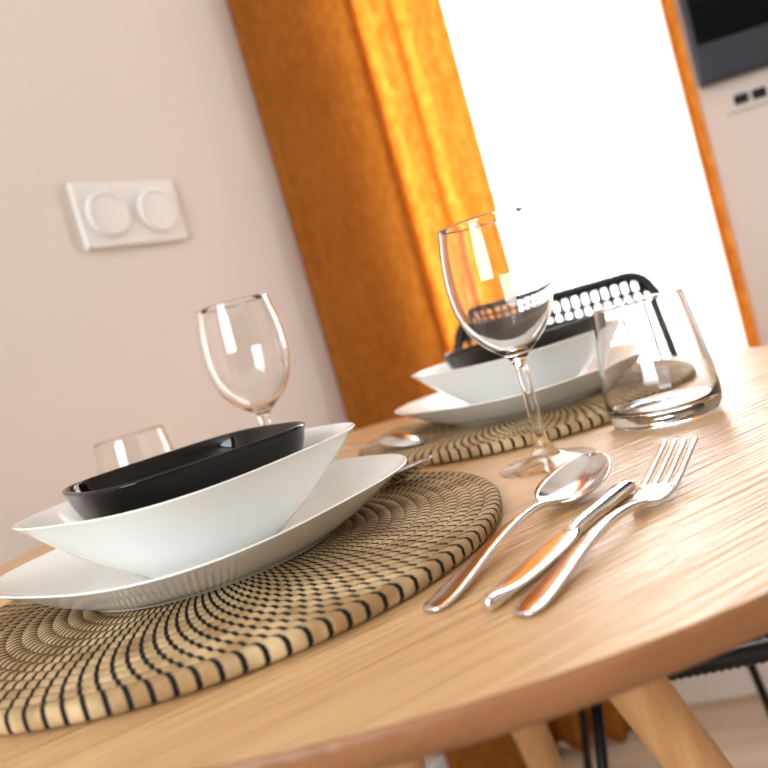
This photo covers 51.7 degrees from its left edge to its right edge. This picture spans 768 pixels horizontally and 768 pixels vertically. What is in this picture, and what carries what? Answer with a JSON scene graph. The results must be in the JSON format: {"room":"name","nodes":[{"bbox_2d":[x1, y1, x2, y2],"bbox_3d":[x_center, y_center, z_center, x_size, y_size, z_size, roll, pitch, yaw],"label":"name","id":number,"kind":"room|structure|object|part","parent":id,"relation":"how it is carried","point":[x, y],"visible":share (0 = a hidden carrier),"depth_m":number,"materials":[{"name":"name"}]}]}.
{"room":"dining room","nodes":[
{"label":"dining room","id":0,"kind":"room"},
{"bbox_2d":[0,0,439,767],"bbox_3d":[-1.218,-0.069,0.285,0.120,2.565,3.600,-13,5,40],"label":"wall","id":1,"kind":"structure","parent":0,"point":[97,346],"depth_m":1.20,"materials":[{"name":"beige paint"}]},
{"bbox_2d":[66,180,187,249],"bbox_3d":[-0.383,-0.261,1.203,0.017,0.098,0.182,-13,5,40],"label":"light switch","id":2,"kind":"object","parent":1,"relation":"attached to","point":[117,213],"visible":1,"depth_m":1.19,"materials":[{"name":"white plastic"}]},
{"bbox_2d":[427,753,448,767],"bbox_3d":[-0.862,1.118,0.282,0.014,0.090,3.500,-13,5,40],"label":"baseboard","id":3,"kind":"structure","parent":1,"relation":"attached to","point":[440,761],"depth_m":1.51,"materials":[{"name":"white paint"}]},
{"bbox_2d":[557,691,767,767],"bbox_3d":[0.445,0.880,-0.627,5.253,0.050,4.967,-16,4,0],"label":"floor","id":4,"kind":"structure","parent":0,"point":[738,725],"depth_m":1.52,"materials":[{"name":"brown wood"}]},
{"bbox_2d":[0,346,767,767],"bbox_3d":[0.111,0.458,0.795,0.975,0.765,0.975,-16,4,0],"label":"round table","id":5,"kind":"object","parent":4,"relation":"on","point":[678,583],"visible":0.36,"depth_m":0.34,"materials":[{"name":"brown wood"}]},
{"bbox_2d":[94,425,173,474],"bbox_3d":[-0.268,0.106,0.878,0.096,0.104,0.096,-17,4,-23],"label":"tumbler","id":6,"kind":"object","parent":5,"relation":"on","point":[124,450],"visible":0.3,"depth_m":0.84,"materials":[{"name":"clear glass"}]},
{"bbox_2d":[195,293,289,425],"bbox_3d":[-0.125,0.018,0.800,0.085,0.206,0.085,-17,4,-23],"label":"wine glass","id":7,"kind":"object","parent":5,"relation":"on","point":[243,346],"visible":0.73,"depth_m":0.76,"materials":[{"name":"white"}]},
{"bbox_2d":[0,471,502,734],"bbox_3d":[-0.115,0.131,0.565,0.406,0.012,0.407,-15,4,12],"label":"placemat","id":8,"kind":"object","parent":5,"relation":"on","point":[59,667],"visible":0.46,"depth_m":0.43,"materials":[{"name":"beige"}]},
{"bbox_2d":[0,454,406,611],"bbox_3d":[-0.125,0.111,0.577,0.273,0.031,0.273,-13,5,38],"label":"dinner plate","id":9,"kind":"object","parent":8,"relation":"on","point":[57,578],"visible":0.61,"depth_m":0.52,"materials":[{"name":"white ceramic"}]},
{"bbox_2d":[12,422,354,578],"bbox_3d":[-0.132,0.092,0.572,0.218,0.061,0.218,-13,5,37],"label":"soup bowl","id":10,"kind":"object","parent":9,"relation":"on","point":[240,512],"visible":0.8,"depth_m":0.50,"materials":[{"name":"white ceramic"}]},
{"bbox_2d":[62,421,304,520],"bbox_3d":[-0.138,0.073,0.569,0.160,0.045,0.160,-18,4,-33],"label":"serving bowl","id":11,"kind":"object","parent":10,"relation":"in","point":[182,471],"visible":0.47,"depth_m":0.52,"materials":[{"name":"black ceramic"}]},
{"bbox_2d":[387,456,431,482],"bbox_3d":[-0.028,0.083,0.693,0.170,0.017,0.040,-13,4,37],"label":"teaspoon","id":12,"kind":"object","parent":8,"relation":"on","point":[406,471],"visible":0.46,"depth_m":0.64,"materials":[{"name":"silver metal"}]},
{"bbox_3d":[0.026,0.504,0.577,0.061,0.749,0.354,-14,4,24],"label":"leg","id":13,"kind":"part","parent":5,"relation":"part of","materials":[{"name":"brown wood"}]},
{"bbox_2d":[358,389,610,465],"bbox_3d":[0.161,0.030,0.915,0.394,0.012,0.394,-14,4,28],"label":"placemat","id":14,"kind":"object","parent":5,"relation":"on","point":[445,443],"visible":0.29,"depth_m":0.78,"materials":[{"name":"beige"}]},
{"bbox_2d":[340,432,425,449],"bbox_3d":[-0.023,0.069,0.890,0.166,0.016,0.040,-13,5,39],"label":"teaspoon","id":15,"kind":"object","parent":14,"relation":"on","point":[402,438],"visible":0.79,"depth_m":0.85,"materials":[{"name":"silver metal"}]},
{"bbox_3d":[-0.040,0.071,0.905,0.121,0.012,0.013,-13,5,39],"label":"handle","id":16,"kind":"part","parent":15,"relation":"part of","materials":[{"name":"silver metal"}]},
{"bbox_2d":[380,432,425,445],"bbox_3d":[0.020,0.059,0.855,0.052,0.015,0.040,-13,5,39],"label":"spoon bowl","id":17,"kind":"object","parent":15,"relation":"on","point":[402,438],"depth_m":0.84,"materials":[{"name":"silver metal"}]},
{"bbox_2d":[394,357,601,425],"bbox_3d":[0.162,0.007,0.918,0.273,0.031,0.273,-18,4,-33],"label":"dinner plate","id":18,"kind":"object","parent":14,"relation":"on","point":[440,408],"visible":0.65,"depth_m":0.82,"materials":[{"name":"white ceramic"}]},
{"bbox_2d":[411,330,596,404],"bbox_3d":[0.158,-0.013,0.919,0.218,0.061,0.218,-18,4,-31],"label":"soup bowl","id":19,"kind":"object","parent":18,"relation":"on","point":[567,359],"visible":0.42,"depth_m":0.84,"materials":[{"name":"white ceramic"}]},
{"bbox_2d":[442,314,593,369],"bbox_3d":[0.162,-0.036,0.924,0.160,0.045,0.160,-18,4,-31],"label":"serving bowl","id":20,"kind":"object","parent":19,"relation":"in","point":[555,332],"visible":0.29,"depth_m":0.87,"materials":[{"name":"black ceramic"}]},
{"bbox_2d":[437,206,595,478],"bbox_3d":[0.103,-0.033,0.628,0.083,0.200,0.083,-16,4,0],"label":"wine glass","id":21,"kind":"object","parent":5,"relation":"on","point":[496,273],"visible":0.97,"depth_m":0.59,"materials":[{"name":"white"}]},
{"bbox_2d":[422,452,610,611],"bbox_3d":[0.081,0.078,0.459,0.048,0.020,0.202,-13,5,40],"label":"tablespoon","id":22,"kind":"object","parent":5,"relation":"on","point":[577,477],"visible":1,"depth_m":0.49,"materials":[{"name":"silver metal"}]},
{"bbox_3d":[0.065,0.087,0.438,0.016,0.014,0.148,-13,5,40],"label":"handle","id":23,"kind":"part","parent":22,"relation":"part of","materials":[{"name":"silver metal"}]},
{"bbox_2d":[534,452,610,505],"bbox_3d":[0.123,0.062,0.511,0.048,0.018,0.064,-13,5,40],"label":"spoon bowl","id":24,"kind":"object","parent":22,"relation":"on","point":[577,477],"depth_m":0.52,"materials":[{"name":"silver metal"}]},
{"bbox_3d":[0.186,0.430,1.020,0.062,0.749,0.354,-14,4,21],"label":"leg","id":25,"kind":"part","parent":5,"relation":"part of","materials":[{"name":"brown wood"}]},
{"bbox_2d":[482,480,635,611],"bbox_3d":[0.099,0.081,0.426,0.017,0.009,0.172,-13,5,40],"label":"table knife","id":26,"kind":"object","parent":5,"relation":"on","point":[549,552],"visible":1,"depth_m":0.41,"materials":[{"name":"silver metal"}]},
{"bbox_3d":[0.075,0.091,0.396,0.017,0.007,0.092,-13,5,41],"label":"blade","id":27,"kind":"part","parent":26,"relation":"part of","materials":[{"name":"silver metal"}]},
{"bbox_3d":[0.126,0.071,0.460,0.013,0.008,0.084,-13,5,40],"label":"handle","id":28,"kind":"part","parent":26,"relation":"part of","materials":[{"name":"silver metal"}]},
{"bbox_2d":[513,436,697,615],"bbox_3d":[0.123,0.068,0.422,0.025,0.022,0.207,-13,5,42],"label":"fork","id":29,"kind":"object","parent":5,"relation":"on","point":[540,595],"visible":1,"depth_m":0.41,"materials":[{"name":"silver metal"}]},
{"bbox_3d":[0.102,0.081,0.396,0.016,0.011,0.136,-13,5,42],"label":"handle","id":30,"kind":"part","parent":29,"relation":"part of","materials":[{"name":"silver metal"}]},
{"bbox_2d":[592,288,721,429],"bbox_3d":[0.230,-0.022,0.681,0.096,0.104,0.096,-16,4,0],"label":"tumbler","id":31,"kind":"object","parent":5,"relation":"on","point":[657,369],"visible":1,"depth_m":0.64,"materials":[{"name":"clear glass"}]},
{"bbox_3d":[0.329,0.410,0.709,0.354,0.749,0.061,-14,4,21],"label":"leg","id":32,"kind":"part","parent":5,"relation":"part of","materials":[{"name":"brown wood"}]},
{"bbox_2d":[452,271,767,767],"bbox_3d":[0.351,0.306,1.080,0.418,0.892,0.496,-15,4,10],"label":"dining chair","id":33,"kind":"object","parent":4,"relation":"on","point":[749,654],"visible":0.12,"depth_m":1.25,"materials":[{"name":"black metal"}]},
{"bbox_3d":[0.317,0.054,1.272,0.394,0.392,0.066,-15,4,10],"label":"backrest","id":34,"kind":"part","parent":33,"relation":"part of","materials":[{"name":"black metal"}]},
{"bbox_3d":[0.318,0.059,1.271,0.418,0.424,0.079,-15,4,10],"label":"frame","id":35,"kind":"part","parent":33,"relation":"part of","materials":[{"name":"black metal"}]},
{"bbox_3d":[0.320,0.527,1.275,0.099,0.460,0.013,-12,5,45],"label":"leg","id":36,"kind":"part","parent":33,"relation":"part of","materials":[{"name":"black metal"}]},
{"bbox_3d":[0.265,0.567,0.901,0.099,0.460,0.013,-18,4,-26],"label":"leg","id":37,"kind":"part","parent":33,"relation":"part of","materials":[{"name":"black metal"}]},
{"bbox_3d":[0.355,0.281,1.050,0.355,0.024,0.435,-15,4,10],"label":"seat frame","id":38,"kind":"part","parent":33,"relation":"part of","materials":[{"name":"black metal"}]},
{"bbox_3d":[0.577,0.457,1.229,0.099,0.460,0.013,-18,4,-26],"label":"leg","id":39,"kind":"part","parent":33,"relation":"part of","materials":[{"name":"black metal"}]},
{"bbox_3d":[0.357,0.286,1.050,0.319,0.027,0.397,-15,4,10],"label":"seat","id":40,"kind":"part","parent":33,"relation":"part of","materials":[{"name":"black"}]},
{"bbox_2d":[669,0,767,703],"bbox_3d":[1.202,-0.829,1.401,2.700,2.565,0.120,-15,4,12],"label":"wall","id":41,"kind":"structure","parent":0,"point":[738,141],"depth_m":1.50,"materials":[{"name":"beige paint"}]},
{"bbox_2d":[676,0,767,87],"bbox_3d":[0.942,-0.940,1.356,0.920,0.570,0.037,-15,4,12],"label":"television","id":42,"kind":"object","parent":41,"relation":"attached to","point":[726,39],"visible":1,"depth_m":1.44,"materials":[{"name":"grey"}]},
{"bbox_2d":[722,79,767,114],"bbox_3d":[0.677,-0.533,1.467,0.090,0.040,0.013,-15,4,12],"label":"power socket","id":43,"kind":"object","parent":41,"relation":"attached to","point":[755,94],"visible":1,"depth_m":1.47,"materials":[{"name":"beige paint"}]},
{"bbox_2d":[733,92,748,104],"bbox_3d":[0.661,-0.528,1.467,0.026,0.018,0.006,-15,4,12],"label":"outlet","id":44,"kind":"object","parent":43,"relation":"attached to","point":[739,98],"depth_m":1.47,"materials":[{"name":"black"}]},
{"bbox_2d":[751,86,766,99],"bbox_3d":[0.692,-0.536,1.460,0.026,0.018,0.006,-15,4,12],"label":"outlet","id":45,"kind":"object","parent":43,"relation":"attached to","point":[757,92],"depth_m":1.46,"materials":[{"name":"black"}]},
{"bbox_3d":[-0.267,-1.631,-0.791,5.253,0.050,4.967,-16,4,0],"label":"ceiling","id":46,"kind":"structure","parent":0,"visible":0},
{"bbox_2d":[227,0,633,767],"bbox_3d":[-0.028,-0.486,1.482,0.386,2.563,0.065,-16,4,-7],"label":"curtain","id":47,"kind":"object","parent":46,"relation":"hanging from","point":[364,109],"visible":0.44,"depth_m":1.47,"materials":[{"name":"orange fabric"}]},
{"bbox_2d":[441,0,747,351],"bbox_3d":[0.271,-0.793,1.502,0.422,2.140,0.032,-15,4,13],"label":"window","id":48,"kind":"structure","parent":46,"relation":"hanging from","point":[579,110],"depth_m":1.51,"materials":[{"name":"white glass"}]},
{"bbox_2d":[660,0,759,347],"bbox_3d":[0.523,-0.642,1.480,0.028,2.563,0.065,-19,5,-40],"label":"curtain","id":49,"kind":"object","parent":46,"relation":"hanging from","point":[668,8],"visible":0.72,"depth_m":1.48,"materials":[{"name":"orange fabric"}]}
]}

